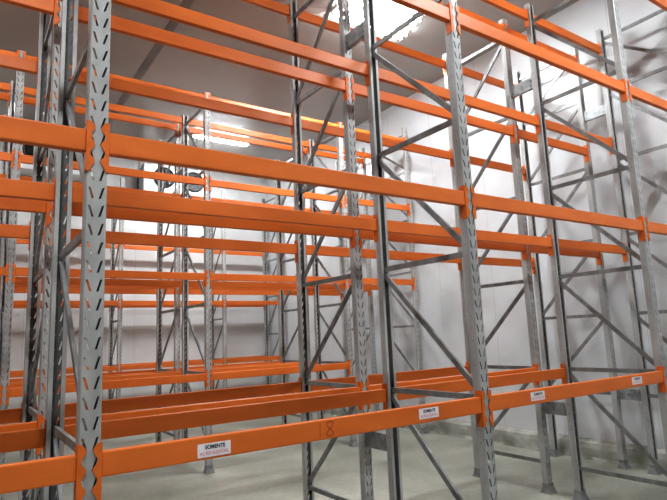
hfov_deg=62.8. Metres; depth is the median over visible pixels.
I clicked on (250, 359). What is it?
crossbar
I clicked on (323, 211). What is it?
crossbar
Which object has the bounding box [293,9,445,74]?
crossbar
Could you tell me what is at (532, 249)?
crossbar
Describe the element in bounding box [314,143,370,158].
crossbar
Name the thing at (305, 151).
crossbar
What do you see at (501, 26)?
crossbar
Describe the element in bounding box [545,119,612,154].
crossbar
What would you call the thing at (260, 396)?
baseboard
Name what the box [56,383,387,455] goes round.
crossbar
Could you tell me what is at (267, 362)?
crossbar
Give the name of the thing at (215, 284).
crossbar
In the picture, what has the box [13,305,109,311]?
crossbar
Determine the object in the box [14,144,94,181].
cooler
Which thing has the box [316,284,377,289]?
crossbar
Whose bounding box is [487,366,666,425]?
crossbar
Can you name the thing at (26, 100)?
crossbar
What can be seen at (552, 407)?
spacer
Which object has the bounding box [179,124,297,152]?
crossbar
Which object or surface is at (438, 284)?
wall
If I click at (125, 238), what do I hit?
crossbar
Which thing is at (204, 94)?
crossbar
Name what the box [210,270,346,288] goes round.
crossbar
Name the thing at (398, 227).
crossbar
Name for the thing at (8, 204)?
crossbar
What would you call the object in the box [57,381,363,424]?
crossbar
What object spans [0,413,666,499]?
floor
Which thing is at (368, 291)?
crossbar
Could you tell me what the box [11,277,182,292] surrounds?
crossbar
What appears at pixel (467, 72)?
crossbar
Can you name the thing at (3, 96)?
crossbar
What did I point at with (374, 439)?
spacer
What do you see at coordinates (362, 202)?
crossbar
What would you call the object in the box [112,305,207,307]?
crossbar
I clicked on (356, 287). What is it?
frame
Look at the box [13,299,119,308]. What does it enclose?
crossbar
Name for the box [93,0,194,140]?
trim
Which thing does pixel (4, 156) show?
crossbar
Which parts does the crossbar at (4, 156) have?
rail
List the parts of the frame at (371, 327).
post, post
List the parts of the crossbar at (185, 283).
rail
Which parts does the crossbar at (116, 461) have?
rail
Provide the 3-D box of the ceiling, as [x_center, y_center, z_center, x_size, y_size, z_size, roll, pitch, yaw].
[-2.704,-3.728,5.259,13.330,0.120,16.760,4,-11,-34]
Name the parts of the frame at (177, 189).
post, post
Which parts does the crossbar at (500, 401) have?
rail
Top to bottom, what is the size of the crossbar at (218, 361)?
0.231 m
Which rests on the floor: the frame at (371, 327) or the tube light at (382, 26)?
the frame at (371, 327)
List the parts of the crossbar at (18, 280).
rail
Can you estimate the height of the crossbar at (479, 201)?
0.231 m
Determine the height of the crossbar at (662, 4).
0.231 m
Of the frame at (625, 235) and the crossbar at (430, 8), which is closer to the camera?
the crossbar at (430, 8)
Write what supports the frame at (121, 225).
on the floor
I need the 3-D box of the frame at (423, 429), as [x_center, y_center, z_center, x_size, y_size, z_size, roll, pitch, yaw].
[1.192,0.506,10.283,0.130,5.560,1.060,4,-11,-34]
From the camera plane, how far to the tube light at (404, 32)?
8.33 m
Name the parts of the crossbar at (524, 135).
rail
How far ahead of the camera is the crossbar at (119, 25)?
4.31 m
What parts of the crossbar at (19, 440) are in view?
rail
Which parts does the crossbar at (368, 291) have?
rail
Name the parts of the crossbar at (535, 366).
rail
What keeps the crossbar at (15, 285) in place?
attached to the frame at (5, 144)
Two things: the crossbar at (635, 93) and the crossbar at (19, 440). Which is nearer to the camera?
the crossbar at (19, 440)
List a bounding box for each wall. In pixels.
[0,141,269,416]
[266,0,666,447]
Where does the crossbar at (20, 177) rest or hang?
attached to the frame at (208, 469)
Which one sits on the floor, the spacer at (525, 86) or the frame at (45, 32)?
the frame at (45, 32)
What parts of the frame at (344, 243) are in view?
post, post, foot plate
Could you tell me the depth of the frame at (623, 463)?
7.37 m
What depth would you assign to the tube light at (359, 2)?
7.47 m
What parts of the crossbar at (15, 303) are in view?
rail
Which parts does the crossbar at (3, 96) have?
rail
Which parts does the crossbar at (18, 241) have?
rail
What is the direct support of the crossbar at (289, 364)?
attached to the frame at (344, 243)
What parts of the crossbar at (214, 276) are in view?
rail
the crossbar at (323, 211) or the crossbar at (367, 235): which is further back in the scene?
the crossbar at (323, 211)
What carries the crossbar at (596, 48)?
attached to the frame at (645, 257)
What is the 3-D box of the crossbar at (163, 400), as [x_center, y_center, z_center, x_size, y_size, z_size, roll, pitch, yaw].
[-1.279,1.310,4.733,2.372,0.231,0.054,4,-11,-34]
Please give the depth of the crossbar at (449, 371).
6.13 m
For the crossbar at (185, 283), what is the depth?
9.34 m
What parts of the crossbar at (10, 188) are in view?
rail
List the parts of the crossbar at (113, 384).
rail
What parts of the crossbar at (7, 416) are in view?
rail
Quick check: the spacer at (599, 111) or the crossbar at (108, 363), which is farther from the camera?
the crossbar at (108, 363)
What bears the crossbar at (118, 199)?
attached to the frame at (467, 240)
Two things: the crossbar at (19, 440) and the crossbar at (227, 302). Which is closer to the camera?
the crossbar at (19, 440)
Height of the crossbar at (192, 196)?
0.231 m
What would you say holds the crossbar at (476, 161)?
attached to the frame at (623, 463)
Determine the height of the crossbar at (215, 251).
0.231 m
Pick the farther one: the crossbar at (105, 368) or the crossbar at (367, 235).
the crossbar at (105, 368)
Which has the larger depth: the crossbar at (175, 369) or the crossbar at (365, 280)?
the crossbar at (365, 280)
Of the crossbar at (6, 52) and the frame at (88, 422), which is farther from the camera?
the crossbar at (6, 52)
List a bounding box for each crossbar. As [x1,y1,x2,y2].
[0,0,59,27]
[0,49,20,56]
[0,53,37,84]
[0,82,10,95]
[0,92,9,105]
[0,115,94,172]
[0,150,14,167]
[0,177,55,216]
[0,197,52,226]
[0,221,30,250]
[0,263,9,282]
[0,385,2,405]
[0,402,26,423]
[0,414,43,454]
[0,420,45,458]
[0,444,86,499]
[5,370,208,405]
[6,367,156,381]
[9,368,176,383]
[9,369,181,387]
[10,363,108,371]
[10,364,118,377]
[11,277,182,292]
[12,264,207,286]
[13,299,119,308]
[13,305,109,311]
[14,284,176,294]
[14,287,156,298]
[16,176,182,197]
[16,239,110,251]
[17,151,206,191]
[18,87,182,128]
[20,96,177,134]
[23,51,206,97]
[30,377,301,420]
[37,225,297,262]
[50,60,293,135]
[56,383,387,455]
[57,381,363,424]
[64,180,378,241]
[64,203,356,247]
[71,4,349,100]
[78,0,369,86]
[92,390,486,499]
[101,123,469,218]
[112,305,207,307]
[115,244,206,252]
[116,359,201,364]
[120,357,224,371]
[121,299,224,309]
[160,289,278,299]
[165,358,280,369]
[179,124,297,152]
[179,283,296,294]
[179,361,304,370]
[185,281,314,293]
[185,361,316,375]
[188,118,308,151]
[188,195,311,211]
[208,93,339,126]
[209,176,343,207]
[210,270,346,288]
[210,360,350,386]
[212,305,264,309]
[212,354,265,364]
[214,250,262,259]
[225,299,278,308]
[226,354,279,363]
[240,0,289,23]
[281,291,341,299]
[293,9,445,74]
[296,119,452,166]
[300,242,461,270]
[302,146,363,167]
[305,362,469,390]
[307,289,370,295]
[313,209,372,217]
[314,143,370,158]
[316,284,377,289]
[341,123,405,140]
[344,195,410,215]
[348,277,415,289]
[351,78,516,143]
[358,230,527,259]
[366,364,539,408]
[378,68,540,134]
[387,220,552,255]
[390,0,454,34]
[397,364,566,399]
[432,0,505,31]
[455,6,627,101]
[462,67,517,98]
[470,156,525,180]
[470,187,646,240]
[478,257,535,273]
[481,0,528,27]
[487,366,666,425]
[506,24,577,62]
[516,125,589,162]
[528,246,601,264]
[534,15,601,60]
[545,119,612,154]
[556,239,627,261]
[627,80,666,111]
[646,217,666,240]
[648,0,666,11]
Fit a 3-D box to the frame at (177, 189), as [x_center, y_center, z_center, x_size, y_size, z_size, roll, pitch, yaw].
[-2.766,0.588,9.132,0.130,5.370,1.060,4,-11,-34]
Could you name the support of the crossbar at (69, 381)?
attached to the frame at (9, 251)
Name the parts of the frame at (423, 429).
post, foot plate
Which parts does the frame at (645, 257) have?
post, foot plate, post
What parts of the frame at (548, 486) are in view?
post, foot plate, post, foot plate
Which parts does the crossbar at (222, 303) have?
rail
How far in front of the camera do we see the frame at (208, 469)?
7.99 m
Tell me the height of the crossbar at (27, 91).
0.231 m
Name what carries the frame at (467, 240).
on the floor
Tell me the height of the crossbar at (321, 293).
0.231 m
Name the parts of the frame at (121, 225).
post, post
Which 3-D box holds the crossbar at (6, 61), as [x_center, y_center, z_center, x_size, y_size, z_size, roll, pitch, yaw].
[-3.374,-1.525,3.815,2.372,0.231,0.054,4,-11,-34]
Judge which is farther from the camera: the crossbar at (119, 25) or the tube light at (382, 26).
the tube light at (382, 26)
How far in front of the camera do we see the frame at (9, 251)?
6.43 m
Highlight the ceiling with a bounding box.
[0,0,578,162]
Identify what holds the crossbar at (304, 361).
attached to the frame at (177, 189)
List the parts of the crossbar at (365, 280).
rail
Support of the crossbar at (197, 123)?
attached to the frame at (208, 469)
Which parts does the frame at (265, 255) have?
post, post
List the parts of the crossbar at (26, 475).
rail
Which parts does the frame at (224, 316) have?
post, post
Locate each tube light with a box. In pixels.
[192,134,248,146]
[330,5,338,16]
[349,0,362,5]
[349,8,362,23]
[374,0,414,21]
[375,18,397,33]
[393,29,408,39]
[411,16,422,25]
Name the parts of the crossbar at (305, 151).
rail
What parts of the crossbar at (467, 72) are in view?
rail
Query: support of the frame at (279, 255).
on the floor
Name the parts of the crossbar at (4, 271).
rail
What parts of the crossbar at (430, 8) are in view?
rail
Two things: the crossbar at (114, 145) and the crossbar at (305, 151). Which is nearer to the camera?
the crossbar at (114, 145)
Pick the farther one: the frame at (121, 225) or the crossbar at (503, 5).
the frame at (121, 225)
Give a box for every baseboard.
[1,396,264,427]
[270,395,666,469]
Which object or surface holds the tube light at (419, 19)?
attached to the ceiling
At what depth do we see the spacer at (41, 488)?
3.13 m
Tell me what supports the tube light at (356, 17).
attached to the ceiling
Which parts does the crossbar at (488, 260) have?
rail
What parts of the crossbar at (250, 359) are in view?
rail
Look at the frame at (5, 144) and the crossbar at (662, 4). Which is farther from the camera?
the frame at (5, 144)
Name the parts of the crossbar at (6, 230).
rail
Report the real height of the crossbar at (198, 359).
0.231 m
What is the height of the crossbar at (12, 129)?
0.231 m
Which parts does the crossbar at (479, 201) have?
rail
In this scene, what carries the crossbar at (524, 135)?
attached to the frame at (548, 486)
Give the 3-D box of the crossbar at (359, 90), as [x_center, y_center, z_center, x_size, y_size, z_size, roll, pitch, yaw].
[1.131,-1.415,5.718,2.372,0.231,0.054,4,-11,-34]
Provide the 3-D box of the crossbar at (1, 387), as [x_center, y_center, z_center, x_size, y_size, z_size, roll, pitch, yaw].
[-4.678,1.565,5.440,2.372,0.231,0.054,4,-11,-34]
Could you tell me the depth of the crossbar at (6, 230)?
4.18 m
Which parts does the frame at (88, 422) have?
post, post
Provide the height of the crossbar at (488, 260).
0.231 m
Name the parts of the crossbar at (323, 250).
rail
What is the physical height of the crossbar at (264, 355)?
0.231 m
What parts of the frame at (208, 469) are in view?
post, post, foot plate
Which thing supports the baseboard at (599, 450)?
attached to the wall at (438, 284)
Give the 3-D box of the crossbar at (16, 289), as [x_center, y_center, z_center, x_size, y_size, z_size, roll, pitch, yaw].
[-4.023,0.681,8.837,2.372,0.231,0.054,4,-11,-34]
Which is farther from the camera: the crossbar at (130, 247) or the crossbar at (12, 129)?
the crossbar at (130, 247)
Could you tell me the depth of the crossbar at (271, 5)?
5.88 m
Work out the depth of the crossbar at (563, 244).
6.29 m
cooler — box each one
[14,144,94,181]
[136,161,206,197]
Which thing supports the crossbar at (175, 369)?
attached to the frame at (5, 144)
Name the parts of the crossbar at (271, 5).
rail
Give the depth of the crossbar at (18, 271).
7.13 m
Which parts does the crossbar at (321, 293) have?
rail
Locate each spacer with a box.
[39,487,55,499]
[345,21,363,49]
[365,194,372,199]
[365,431,386,450]
[511,78,532,97]
[541,401,566,415]
[584,104,605,121]
[617,389,641,400]
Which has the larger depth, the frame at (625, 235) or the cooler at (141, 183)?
the cooler at (141, 183)
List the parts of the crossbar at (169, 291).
rail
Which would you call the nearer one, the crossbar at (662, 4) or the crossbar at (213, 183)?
the crossbar at (662, 4)
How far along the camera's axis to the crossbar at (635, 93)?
5.54 m
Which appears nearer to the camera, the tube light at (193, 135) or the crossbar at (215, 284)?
the crossbar at (215, 284)
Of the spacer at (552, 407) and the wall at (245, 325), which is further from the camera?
the wall at (245, 325)
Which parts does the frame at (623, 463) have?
post, foot plate, post, foot plate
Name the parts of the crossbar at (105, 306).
rail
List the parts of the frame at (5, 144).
post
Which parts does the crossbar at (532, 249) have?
rail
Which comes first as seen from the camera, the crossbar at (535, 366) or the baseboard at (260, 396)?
the crossbar at (535, 366)
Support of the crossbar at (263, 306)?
attached to the frame at (265, 255)
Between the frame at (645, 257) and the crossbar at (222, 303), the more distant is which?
the crossbar at (222, 303)
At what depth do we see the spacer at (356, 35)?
4.97 m
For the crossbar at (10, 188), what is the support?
attached to the frame at (88, 422)
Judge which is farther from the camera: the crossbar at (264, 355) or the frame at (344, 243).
the crossbar at (264, 355)
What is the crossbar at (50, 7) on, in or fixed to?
attached to the frame
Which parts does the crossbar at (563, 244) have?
rail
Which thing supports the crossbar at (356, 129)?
attached to the frame at (423, 429)
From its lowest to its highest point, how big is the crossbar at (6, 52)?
0.231 m
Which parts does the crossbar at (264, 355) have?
rail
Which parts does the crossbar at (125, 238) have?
rail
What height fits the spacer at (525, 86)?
0.130 m
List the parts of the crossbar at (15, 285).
rail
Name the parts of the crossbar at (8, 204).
rail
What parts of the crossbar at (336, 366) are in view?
rail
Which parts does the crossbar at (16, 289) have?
rail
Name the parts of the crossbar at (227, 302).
rail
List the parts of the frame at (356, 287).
post, post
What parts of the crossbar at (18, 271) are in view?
rail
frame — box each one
[0,50,24,499]
[0,99,12,331]
[18,0,64,499]
[42,0,110,499]
[107,177,124,412]
[155,123,180,442]
[181,92,214,473]
[211,190,227,401]
[261,195,283,395]
[275,148,312,424]
[288,0,373,499]
[308,122,358,446]
[335,148,378,410]
[362,0,497,499]
[383,127,428,433]
[442,19,557,494]
[513,46,631,469]
[524,0,666,499]
[595,9,666,474]
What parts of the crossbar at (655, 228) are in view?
rail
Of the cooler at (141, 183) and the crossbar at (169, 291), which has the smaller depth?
the crossbar at (169, 291)
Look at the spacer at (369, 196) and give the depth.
11.08 m
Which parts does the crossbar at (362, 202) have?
rail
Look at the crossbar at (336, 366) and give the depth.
7.98 m
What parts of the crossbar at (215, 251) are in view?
rail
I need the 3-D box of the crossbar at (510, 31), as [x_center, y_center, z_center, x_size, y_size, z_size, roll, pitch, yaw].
[2.694,-2.576,7.015,1.488,0.231,0.054,4,-11,-34]
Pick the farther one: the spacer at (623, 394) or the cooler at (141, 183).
the cooler at (141, 183)
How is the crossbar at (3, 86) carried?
attached to the frame
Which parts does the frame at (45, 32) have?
post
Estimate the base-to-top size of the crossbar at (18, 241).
0.231 m
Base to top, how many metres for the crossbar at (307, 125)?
0.231 m
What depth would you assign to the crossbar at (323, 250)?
6.13 m
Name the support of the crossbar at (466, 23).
attached to the frame at (467, 240)
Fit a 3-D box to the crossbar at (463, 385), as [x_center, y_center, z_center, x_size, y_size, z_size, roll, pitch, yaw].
[1.436,1.240,5.016,2.372,0.231,0.054,4,-11,-34]
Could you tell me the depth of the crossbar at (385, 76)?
5.47 m
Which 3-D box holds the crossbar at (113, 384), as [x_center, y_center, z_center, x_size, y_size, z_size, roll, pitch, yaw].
[-2.696,1.694,6.785,2.372,0.231,0.054,4,-11,-34]
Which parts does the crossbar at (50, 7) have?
rail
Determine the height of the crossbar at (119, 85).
0.231 m
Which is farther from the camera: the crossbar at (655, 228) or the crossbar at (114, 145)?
the crossbar at (655, 228)
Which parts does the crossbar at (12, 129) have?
rail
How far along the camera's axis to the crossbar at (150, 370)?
8.89 m
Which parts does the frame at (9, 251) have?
post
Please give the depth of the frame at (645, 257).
5.45 m
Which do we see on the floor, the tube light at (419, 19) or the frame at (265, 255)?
the frame at (265, 255)
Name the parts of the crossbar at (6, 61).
rail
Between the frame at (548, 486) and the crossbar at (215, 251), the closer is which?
the frame at (548, 486)
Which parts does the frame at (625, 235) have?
foot plate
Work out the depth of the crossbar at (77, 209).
4.09 m
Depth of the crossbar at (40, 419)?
3.21 m
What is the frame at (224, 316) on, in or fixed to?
on the floor
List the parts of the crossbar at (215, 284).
rail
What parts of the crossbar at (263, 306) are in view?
rail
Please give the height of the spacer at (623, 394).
0.130 m
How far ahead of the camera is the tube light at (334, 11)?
7.70 m
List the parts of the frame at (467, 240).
post, post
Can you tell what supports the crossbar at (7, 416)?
attached to the frame
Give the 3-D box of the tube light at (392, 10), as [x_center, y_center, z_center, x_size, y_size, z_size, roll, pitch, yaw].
[0.810,-3.398,7.662,0.694,0.076,0.254,4,-11,-34]
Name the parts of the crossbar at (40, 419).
rail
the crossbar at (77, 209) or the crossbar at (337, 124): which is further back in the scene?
the crossbar at (337, 124)
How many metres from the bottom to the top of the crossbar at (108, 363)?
0.231 m
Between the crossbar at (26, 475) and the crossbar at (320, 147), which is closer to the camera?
the crossbar at (26, 475)
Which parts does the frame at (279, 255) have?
post, post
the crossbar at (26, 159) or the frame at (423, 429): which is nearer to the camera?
the crossbar at (26, 159)
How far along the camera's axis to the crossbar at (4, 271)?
6.28 m
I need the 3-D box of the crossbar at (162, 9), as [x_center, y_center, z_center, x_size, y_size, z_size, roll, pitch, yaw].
[-0.660,-1.595,4.098,2.372,0.231,0.054,4,-11,-34]
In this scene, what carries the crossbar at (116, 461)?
attached to the frame at (88, 422)

